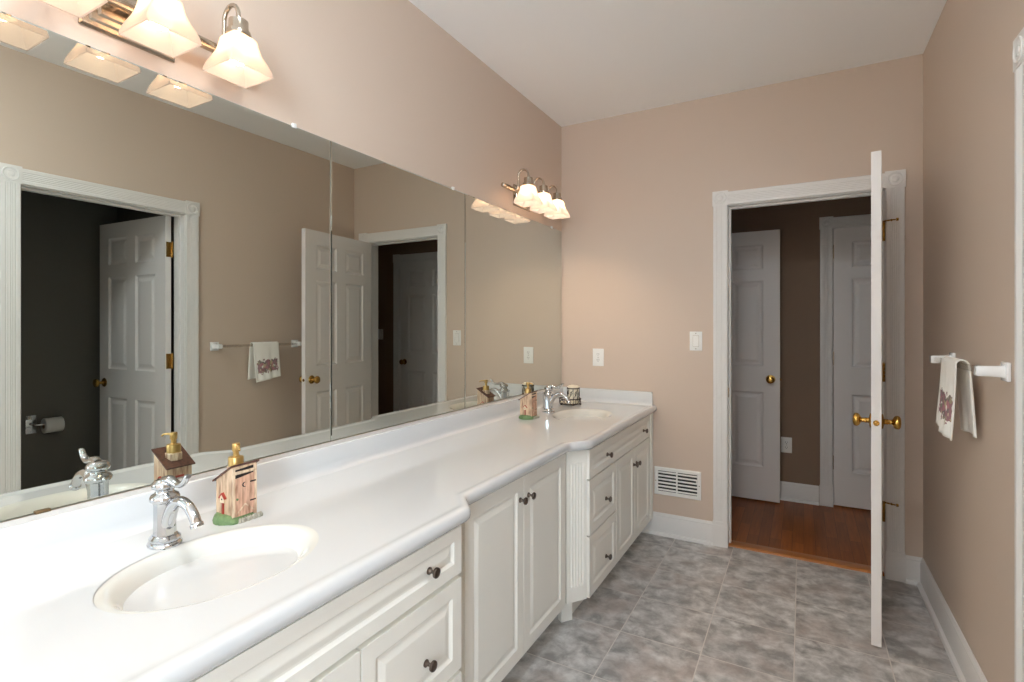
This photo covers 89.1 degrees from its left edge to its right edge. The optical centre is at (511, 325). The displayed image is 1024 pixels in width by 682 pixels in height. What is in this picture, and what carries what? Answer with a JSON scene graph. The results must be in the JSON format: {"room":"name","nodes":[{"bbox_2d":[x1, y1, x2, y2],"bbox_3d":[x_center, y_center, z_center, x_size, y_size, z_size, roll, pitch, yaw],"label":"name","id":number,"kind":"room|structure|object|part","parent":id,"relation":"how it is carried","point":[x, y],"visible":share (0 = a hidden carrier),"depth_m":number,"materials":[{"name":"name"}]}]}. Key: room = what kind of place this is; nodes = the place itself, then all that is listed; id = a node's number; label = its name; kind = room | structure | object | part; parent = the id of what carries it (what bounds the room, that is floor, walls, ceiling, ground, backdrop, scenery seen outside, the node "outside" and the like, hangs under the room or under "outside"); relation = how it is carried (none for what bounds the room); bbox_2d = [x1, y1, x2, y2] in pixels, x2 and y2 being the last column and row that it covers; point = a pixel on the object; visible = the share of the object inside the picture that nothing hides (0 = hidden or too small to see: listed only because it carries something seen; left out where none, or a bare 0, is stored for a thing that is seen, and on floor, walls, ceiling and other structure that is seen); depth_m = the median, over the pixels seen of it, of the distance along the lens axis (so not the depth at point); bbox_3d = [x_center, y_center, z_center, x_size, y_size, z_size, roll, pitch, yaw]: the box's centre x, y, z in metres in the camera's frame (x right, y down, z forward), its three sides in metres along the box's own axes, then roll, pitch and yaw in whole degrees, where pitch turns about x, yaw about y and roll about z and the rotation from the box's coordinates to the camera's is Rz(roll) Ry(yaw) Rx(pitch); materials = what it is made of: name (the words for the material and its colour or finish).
{"room":"bathroom","nodes":[
{"label":"bathroom","id":0,"kind":"room"},
{"bbox_2d":[0,0,560,522],"bbox_3d":[-1.303,-0.035,0.821,0.120,2.730,6.805,0,0,29],"label":"wall","id":1,"kind":"structure","parent":0,"point":[381,80],"depth_m":2.09,"materials":[{"name":"beige paint"}]},
{"bbox_2d":[39,0,272,88],"bbox_3d":[-0.872,-0.781,1.257,0.208,0.202,0.652,0,0,29],"label":"vanity light","id":2,"kind":"object","parent":1,"relation":"attached to","point":[160,28],"visible":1,"depth_m":1.27,"materials":[{"name":"white glass"}]},
{"bbox_3d":[-0.930,-0.732,1.066,0.124,0.103,0.124,0,0,29],"label":"lamp shade","id":3,"kind":"part","parent":2,"relation":"part of","materials":[{"name":"white glass"}]},
{"bbox_3d":[-0.951,-0.770,1.301,0.028,0.124,0.212,0,0,29],"label":"plate","id":4,"kind":"part","parent":2,"relation":"part of","materials":[{"name":"silver metal"}]},
{"bbox_3d":[-0.835,-0.744,1.236,0.053,0.071,0.053,0,0,29],"label":"bulb","id":5,"kind":"part","parent":2,"relation":"part of","materials":[{"name":"white glass"}]},
{"bbox_3d":[-0.835,-0.732,1.236,0.124,0.103,0.124,0,0,29],"label":"lamp shade","id":6,"kind":"part","parent":2,"relation":"part of","materials":[{"name":"white glass"}]},
{"bbox_3d":[-0.773,-0.821,1.425,0.089,0.121,0.012,0,0,29],"label":"arm","id":7,"kind":"part","parent":2,"relation":"part of","materials":[{"name":"silver metal"}]},
{"bbox_3d":[-0.740,-0.744,1.406,0.053,0.071,0.053,0,0,29],"label":"bulb","id":8,"kind":"part","parent":2,"relation":"part of","materials":[{"name":"white glass"}]},
{"bbox_3d":[-0.740,-0.732,1.406,0.124,0.103,0.124,0,0,29],"label":"lamp shade","id":9,"kind":"part","parent":2,"relation":"part of","materials":[{"name":"white glass"}]},
{"bbox_2d":[0,11,329,521],"bbox_3d":[-0.938,-0.129,1.337,0.014,1.086,1.195,0,0,29],"label":"wall mirror","id":10,"kind":"object","parent":1,"relation":"attached to","point":[165,241],"visible":1,"depth_m":1.32,"materials":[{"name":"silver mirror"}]},
{"bbox_2d":[0,385,562,528],"bbox_3d":[-0.440,0.419,2.231,0.012,0.011,3.245,0,0,29],"label":"backsplash","id":11,"kind":"structure","parent":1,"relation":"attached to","point":[146,489],"depth_m":1.47,"materials":[{"name":"white stone"}]},
{"bbox_2d":[0,387,563,576],"bbox_3d":[-0.439,0.469,2.199,0.046,0.088,3.314,0,0,29],"label":"backsplash","id":12,"kind":"structure","parent":1,"relation":"attached to","point":[26,545],"depth_m":1.44,"materials":[{"name":"white stone"}]},
{"bbox_2d":[330,141,464,440],"bbox_3d":[-0.440,-0.130,2.230,0.014,1.085,0.846,0,0,29],"label":"wall mirror","id":13,"kind":"object","parent":1,"relation":"attached to","point":[397,235],"visible":1,"depth_m":2.13,"materials":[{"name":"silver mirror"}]},
{"bbox_2d":[465,194,561,407],"bbox_3d":[0.058,-0.129,3.124,0.014,1.086,1.198,0,0,29],"label":"wall mirror","id":14,"kind":"object","parent":1,"relation":"attached to","point":[513,261],"visible":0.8,"depth_m":3.01,"materials":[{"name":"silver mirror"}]},
{"bbox_2d":[501,168,569,218],"bbox_3d":[0.149,-0.781,3.086,0.208,0.202,0.652,0,0,29],"label":"vanity light","id":15,"kind":"object","parent":1,"relation":"attached to","point":[526,197],"visible":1,"depth_m":3.02,"materials":[{"name":"white glass"}]},
{"bbox_3d":[0.070,-0.770,3.130,0.028,0.124,0.212,0,0,29],"label":"plate","id":16,"kind":"part","parent":15,"relation":"part of","materials":[{"name":"silver metal"}]},
{"bbox_3d":[0.057,-0.821,2.914,0.089,0.121,0.012,0,0,29],"label":"arm","id":17,"kind":"part","parent":15,"relation":"part of","materials":[{"name":"silver metal"}]},
{"bbox_3d":[0.091,-0.732,2.896,0.124,0.103,0.124,0,0,29],"label":"lamp shade","id":18,"kind":"part","parent":15,"relation":"part of","materials":[{"name":"white glass"}]},
{"bbox_3d":[0.152,-0.821,3.084,0.089,0.121,0.012,0,0,29],"label":"arm","id":19,"kind":"part","parent":15,"relation":"part of","materials":[{"name":"silver metal"}]},
{"bbox_3d":[0.186,-0.732,3.066,0.124,0.103,0.124,0,0,29],"label":"lamp shade","id":20,"kind":"part","parent":15,"relation":"part of","materials":[{"name":"white glass"}]},
{"bbox_3d":[0.281,-0.732,3.236,0.124,0.103,0.124,0,0,29],"label":"lamp shade","id":21,"kind":"part","parent":15,"relation":"part of","materials":[{"name":"white glass"}]},
{"bbox_2d":[409,0,946,126],"bbox_3d":[0.631,-1.450,0.450,3.860,0.100,8.040,0,0,29],"label":"ceiling","id":22,"kind":"structure","parent":0,"point":[576,61],"depth_m":2.55,"materials":[{"name":"white paint"}]},
{"bbox_2d":[501,496,958,681],"bbox_3d":[0.631,1.380,0.450,3.860,0.100,8.040,0,0,29],"label":"floor","id":23,"kind":"structure","parent":0,"point":[669,609],"depth_m":2.37,"materials":[{"name":"grey tile"}]},
{"bbox_2d":[191,525,460,681],"bbox_3d":[-0.681,0.941,1.121,0.674,0.779,1.135,0,0,29],"label":"vanity cabinet","id":24,"kind":"object","parent":23,"relation":"on","point":[402,623],"visible":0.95,"depth_m":1.18,"materials":[{"name":"white paint"}]},
{"bbox_3d":[-0.419,0.962,0.979,0.019,0.520,0.338,0,0,29],"label":"door","id":25,"kind":"part","parent":24,"relation":"part of","materials":[{"name":"white paint"}]},
{"bbox_3d":[-0.242,0.829,1.296,0.019,0.253,0.377,0,0,29],"label":"drawer","id":26,"kind":"part","parent":24,"relation":"part of","materials":[{"name":"white paint"}]},
{"bbox_3d":[-0.206,0.855,1.311,0.029,0.027,0.027,0,0,29],"label":"knob","id":27,"kind":"part","parent":24,"relation":"part of","materials":[{"name":"grey metal"}]},
{"bbox_3d":[-0.200,0.626,1.323,0.029,0.027,0.027,0,0,29],"label":"knob","id":28,"kind":"part","parent":24,"relation":"part of","materials":[{"name":"grey metal"}]},
{"bbox_3d":[-0.242,1.095,1.296,0.019,0.254,0.377,0,0,29],"label":"drawer","id":29,"kind":"part","parent":24,"relation":"part of","materials":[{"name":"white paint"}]},
{"bbox_2d":[458,450,586,681],"bbox_3d":[-0.181,0.941,2.059,0.632,0.779,0.990,0,0,29],"label":"vanity cabinet","id":30,"kind":"object","parent":23,"relation":"on","point":[524,543],"visible":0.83,"depth_m":1.90,"materials":[{"name":"white paint"}]},
{"bbox_3d":[-0.059,0.890,1.767,0.019,0.664,0.385,0,0,29],"label":"door","id":31,"kind":"part","parent":30,"relation":"part of","materials":[{"name":"white paint"}]},
{"bbox_3d":[0.042,0.638,1.899,0.029,0.027,0.027,0,0,29],"label":"knob","id":32,"kind":"part","parent":30,"relation":"part of","materials":[{"name":"grey metal"}]},
{"bbox_3d":[0.074,0.638,1.957,0.029,0.027,0.027,0,0,29],"label":"knob","id":33,"kind":"part","parent":30,"relation":"part of","materials":[{"name":"grey metal"}]},
{"bbox_3d":[0.130,0.890,2.107,0.019,0.664,0.385,0,0,29],"label":"door","id":34,"kind":"part","parent":30,"relation":"part of","materials":[{"name":"white paint"}]},
{"bbox_2d":[572,413,652,613],"bbox_3d":[0.359,0.941,2.986,0.674,0.779,1.155,0,0,29],"label":"vanity cabinet","id":35,"kind":"object","parent":23,"relation":"on","point":[620,467],"visible":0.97,"depth_m":2.67,"materials":[{"name":"white paint"}]},
{"bbox_2d":[0,387,656,681],"bbox_3d":[-0.169,0.533,2.049,0.664,0.217,3.314,0,0,29],"label":"countertop","id":36,"kind":"structure","parent":35,"relation":"on","point":[84,597],"depth_m":1.21,"materials":[{"name":"white stone"}]},
{"bbox_2d":[146,474,203,549],"bbox_3d":[-0.772,0.424,1.199,0.186,0.178,0.070,0,0,29],"label":"faucet","id":37,"kind":"object","parent":36,"relation":"on","point":[167,501],"visible":1,"depth_m":1.20,"materials":[{"name":"silver metal"}]},
{"bbox_3d":[-0.775,0.354,1.200,0.102,0.037,0.024,0,0,29],"label":"lever","id":38,"kind":"part","parent":37,"relation":"part of","materials":[{"name":"silver metal"}]},
{"bbox_3d":[-0.761,0.440,1.193,0.161,0.101,0.034,0,0,29],"label":"spout","id":39,"kind":"part","parent":37,"relation":"part of","materials":[{"name":"silver metal"}]},
{"bbox_2d":[94,524,318,613],"bbox_3d":[-0.636,0.577,1.137,0.334,0.128,0.449,0,0,29],"label":"sink basin","id":40,"kind":"object","parent":36,"relation":"in","point":[202,575],"depth_m":1.15,"materials":[{"name":"white ceramic"}]},
{"bbox_2d":[212,443,262,525],"bbox_3d":[-0.737,0.413,1.383,0.096,0.200,0.106,0,0,29],"label":"soap dispenser","id":41,"kind":"object","parent":36,"relation":"on","point":[236,487],"visible":1,"depth_m":1.36,"materials":[{"name":"paint"}]},
{"bbox_3d":[-0.706,0.437,1.373,0.003,0.136,0.069,0,0,29],"label":"corner trim","id":42,"kind":"part","parent":41,"relation":"part of","materials":[{"name":"brown wood"}]},
{"bbox_3d":[-0.705,0.444,1.372,0.003,0.106,0.054,0,0,29],"label":"door","id":43,"kind":"part","parent":41,"relation":"part of","materials":[{"name":"pink wood"}]},
{"bbox_2d":[518,382,538,419],"bbox_3d":[0.091,0.413,2.891,0.096,0.200,0.106,0,0,29],"label":"soap dispenser","id":44,"kind":"object","parent":36,"relation":"on","point":[528,402],"visible":1,"depth_m":2.87,"materials":[{"name":"brown ceramic"}]},
{"bbox_3d":[0.122,0.444,2.880,0.003,0.106,0.054,0,0,29],"label":"door","id":45,"kind":"part","parent":44,"relation":"part of","materials":[{"name":"pink wood"}]},
{"bbox_3d":[0.121,0.437,2.881,0.003,0.136,0.069,0,0,29],"label":"corner trim","id":46,"kind":"part","parent":44,"relation":"part of","materials":[{"name":"brown ceramic"}]},
{"bbox_2d":[542,383,570,412],"bbox_3d":[0.263,0.424,3.071,0.186,0.178,0.070,0,0,29],"label":"faucet","id":47,"kind":"object","parent":36,"relation":"on","point":[550,397],"visible":1,"depth_m":3.07,"materials":[{"name":"silver metal"}]},
{"bbox_3d":[0.260,0.354,3.073,0.102,0.037,0.024,0,0,29],"label":"lever","id":48,"kind":"part","parent":47,"relation":"part of","materials":[{"name":"silver metal"}]},
{"bbox_3d":[0.274,0.440,3.065,0.161,0.101,0.034,0,0,29],"label":"spout","id":49,"kind":"part","parent":47,"relation":"part of","materials":[{"name":"silver metal"}]},
{"bbox_2d":[559,397,580,405],"bbox_3d":[0.380,0.491,3.401,0.150,0.043,0.134,0,0,29],"label":"tray","id":50,"kind":"object","parent":36,"relation":"on","point":[560,401],"visible":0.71,"depth_m":3.35,"materials":[{"name":"brown metal"}]},
{"bbox_2d":[567,385,579,402],"bbox_3d":[0.401,0.440,3.398,0.087,0.115,0.087,0,0,29],"label":"candle jar","id":51,"kind":"object","parent":50,"relation":"on","point":[573,391],"visible":0.91,"depth_m":3.37,"materials":[{"name":"beige glass"}]},
{"bbox_3d":[0.401,0.391,3.398,0.078,0.017,0.078,0,0,29],"label":"lid","id":52,"kind":"part","parent":51,"relation":"part of","materials":[{"name":"beige"}]},
{"bbox_2d":[552,409,612,420],"bbox_3d":[0.410,0.577,3.012,0.334,0.128,0.449,0,0,29],"label":"sink basin","id":53,"kind":"object","parent":36,"relation":"in","point":[563,414],"depth_m":3.13,"materials":[{"name":"white ceramic"}]},
{"bbox_3d":[0.433,1.086,2.506,0.019,0.272,0.384,0,0,29],"label":"drawer","id":54,"kind":"part","parent":35,"relation":"part of","materials":[{"name":"white paint"}]},
{"bbox_3d":[0.433,0.819,2.506,0.019,0.246,0.384,0,0,29],"label":"drawer","id":55,"kind":"part","parent":35,"relation":"part of","materials":[{"name":"white paint"}]},
{"bbox_3d":[0.599,0.623,2.803,0.019,0.130,1.064,0,0,29],"label":"drawer","id":56,"kind":"part","parent":35,"relation":"part of","materials":[{"name":"white paint"}]},
{"bbox_3d":[0.610,0.959,2.824,0.019,0.526,0.332,0,0,29],"label":"door","id":57,"kind":"part","parent":35,"relation":"part of","materials":[{"name":"white paint"}]},
{"bbox_3d":[0.776,0.959,3.120,0.019,0.526,0.338,0,0,29],"label":"door","id":58,"kind":"part","parent":35,"relation":"part of","materials":[{"name":"white paint"}]},
{"bbox_2d":[728,540,883,575],"bbox_3d":[1.669,1.324,2.998,0.771,0.012,0.108,0,0,29],"label":"threshold","id":59,"kind":"object","parent":23,"relation":"on","point":[736,544],"visible":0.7,"depth_m":2.97,"materials":[{"name":"brown wood"}]},
{"bbox_2d":[561,54,922,557],"bbox_3d":[2.011,-0.035,2.800,3.740,2.730,0.120,0,0,29],"label":"wall","id":60,"kind":"structure","parent":0,"point":[637,188],"depth_m":3.23,"materials":[{"name":"beige paint"}]},
{"bbox_2d":[593,348,603,365],"bbox_3d":[0.584,0.212,3.523,0.078,0.118,0.008,0,0,29],"label":"electrical outlet","id":61,"kind":"object","parent":60,"relation":"attached to","point":[598,354],"visible":1,"depth_m":3.52,"materials":[{"name":"white plastic"}]},
{"bbox_2d":[642,511,712,545],"bbox_3d":[1.023,1.261,3.265,0.443,0.138,0.030,0,0,29],"label":"baseboard","id":62,"kind":"structure","parent":60,"relation":"attached to","point":[694,530],"depth_m":3.25,"materials":[{"name":"white paint"}]},
{"bbox_2d":[654,466,700,500],"bbox_3d":[1.037,0.987,3.265,0.285,0.176,0.016,0,0,29],"label":"air vent","id":63,"kind":"object","parent":60,"relation":"in","point":[674,482],"visible":1,"depth_m":3.27,"materials":[{"name":"white plastic"}]},
{"bbox_2d":[690,331,701,350],"bbox_3d":[1.136,0.093,3.214,0.074,0.118,0.010,0,0,29],"label":"light switch","id":64,"kind":"object","parent":60,"relation":"attached to","point":[695,337],"visible":1,"depth_m":3.21,"materials":[{"name":"white plastic"}]},
{"bbox_2d":[712,169,905,582],"bbox_3d":[1.660,0.259,2.982,0.945,2.143,0.145,0,0,29],"label":"door frame","id":65,"kind":"structure","parent":60,"relation":"attached to","point":[893,182],"depth_m":2.79,"materials":[{"name":"white paint"}]},
{"bbox_3d":[1.258,0.228,3.141,0.080,1.905,0.017,0,0,29],"label":"casing","id":66,"kind":"part","parent":65,"relation":"part of","materials":[{"name":"white paint"}]},
{"bbox_3d":[1.633,-0.766,2.933,0.769,0.080,0.017,0,0,29],"label":"head casing","id":67,"kind":"part","parent":65,"relation":"part of","materials":[{"name":"white paint"}]},
{"bbox_3d":[2.007,0.228,2.724,0.080,1.905,0.017,0,0,29],"label":"casing","id":68,"kind":"part","parent":65,"relation":"part of","materials":[{"name":"white paint"}]},
{"bbox_2d":[852,150,901,646],"bbox_3d":[1.725,0.299,2.453,0.172,2.038,0.788,0,0,36],"label":"door","id":69,"kind":"structure","parent":60,"relation":"in","point":[876,420],"depth_m":2.14,"materials":[{"name":"white paint"}]},
{"bbox_3d":[1.494,0.400,2.221,0.067,0.064,0.064,0,0,36],"label":"knob","id":70,"kind":"part","parent":69,"relation":"part of","materials":[{"name":"gold metal"}]},
{"bbox_3d":[1.577,0.400,2.161,0.067,0.064,0.064,0,0,36],"label":"knob","id":71,"kind":"part","parent":69,"relation":"part of","materials":[{"name":"gold metal"}]},
{"bbox_2d":[906,555,921,585],"bbox_3d":[2.075,1.261,2.679,0.074,0.138,0.030,0,0,29],"label":"baseboard","id":72,"kind":"structure","parent":60,"relation":"attached to","point":[912,562],"depth_m":2.68,"materials":[{"name":"white paint"}]},
{"bbox_2d":[732,196,870,485],"bbox_3d":[2.729,-0.035,3.699,3.360,2.730,0.120,0,0,29],"label":"wall","id":73,"kind":"structure","parent":0,"point":[798,223],"depth_m":3.94,"materials":[{"name":"brown paint"}]},
{"bbox_2d":[732,229,780,502],"bbox_3d":[1.671,0.299,4.075,0.782,2.038,0.169,0,0,29],"label":"door","id":74,"kind":"structure","parent":73,"relation":"in","point":[756,379],"depth_m":3.95,"materials":[{"name":"white paint"}]},
{"bbox_3d":[1.925,0.400,3.875,0.064,0.064,0.067,0,0,29],"label":"knob","id":75,"kind":"part","parent":74,"relation":"part of","materials":[{"name":"gold metal"}]},
{"bbox_2d":[781,437,791,452],"bbox_3d":[2.099,0.910,3.977,0.074,0.118,0.008,0,0,29],"label":"electrical outlet","id":76,"kind":"object","parent":73,"relation":"attached to","point":[786,442],"visible":1,"depth_m":3.98,"materials":[{"name":"white plastic"}]},
{"bbox_2d":[780,481,818,505],"bbox_3d":[1.806,1.261,4.128,1.088,0.138,0.030,0,0,29],"label":"baseboard","id":77,"kind":"structure","parent":73,"relation":"attached to","point":[789,491],"depth_m":3.92,"materials":[{"name":"white paint"}]},
{"bbox_2d":[819,214,870,506],"bbox_3d":[2.744,0.262,3.676,0.986,2.136,0.145,0,0,29],"label":"door frame","id":78,"kind":"structure","parent":73,"relation":"attached to","point":[827,225],"depth_m":3.84,"materials":[{"name":"white paint"}]},
{"bbox_3d":[2.325,0.231,3.846,0.080,1.898,0.017,0,0,29],"label":"casing","id":79,"kind":"part","parent":78,"relation":"part of","materials":[{"name":"white paint"}]},
{"bbox_3d":[2.717,-0.759,3.628,0.810,0.080,0.017,0,0,29],"label":"head casing","id":80,"kind":"part","parent":78,"relation":"part of","materials":[{"name":"white paint"}]},
{"bbox_2d":[833,226,870,509],"bbox_3d":[2.717,0.299,3.631,0.824,2.038,0.103,0,0,30],"label":"door","id":81,"kind":"structure","parent":73,"relation":"in","point":[851,246],"depth_m":3.78,"materials":[{"name":"white paint"}]},
{"bbox_2d":[923,0,1023,681],"bbox_3d":[0.538,-0.035,-0.275,0.120,2.730,6.685,0,0,29],"label":"wall","id":82,"kind":"structure","parent":0,"point":[968,75],"depth_m":1.91,"materials":[{"name":"beige paint"}]},
{"bbox_2d":[917,558,987,681],"bbox_3d":[1.769,1.261,2.085,0.030,0.138,1.365,0,0,29],"label":"baseboard","id":83,"kind":"structure","parent":82,"relation":"attached to","point":[966,667],"depth_m":2.14,"materials":[{"name":"white paint"}]},
{"bbox_2d":[930,352,1010,381],"bbox_3d":[1.619,0.138,1.866,0.078,0.058,0.698,0,0,29],"label":"towel bar","id":84,"kind":"object","parent":82,"relation":"attached to","point":[1003,370],"visible":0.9,"depth_m":1.58,"materials":[{"name":"white ceramic"}]},
{"bbox_3d":[1.774,0.138,2.145,0.078,0.058,0.058,0,0,29],"label":"post","id":85,"kind":"part","parent":84,"relation":"part of","materials":[{"name":"white ceramic"}]},
{"bbox_2d":[935,356,976,440],"bbox_3d":[1.612,0.260,1.893,0.090,0.288,0.220,0,0,29],"label":"hand towel","id":86,"kind":"object","parent":84,"relation":"hanging from","point":[954,372],"visible":1,"depth_m":1.87,"materials":[{"name":"white fabric"}]},
{"bbox_3d":[1.463,0.138,1.586,0.078,0.058,0.058,0,0,29],"label":"post","id":87,"kind":"part","parent":84,"relation":"part of","materials":[{"name":"white ceramic"}]},
{"bbox_2d":[1012,27,1023,681],"bbox_3d":[1.248,0.260,1.023,0.145,2.141,0.981,0,0,29],"label":"door frame","id":88,"kind":"structure","parent":82,"relation":"attached to","point":[1018,43],"depth_m":1.45,"materials":[{"name":"white paint"}]}
]}

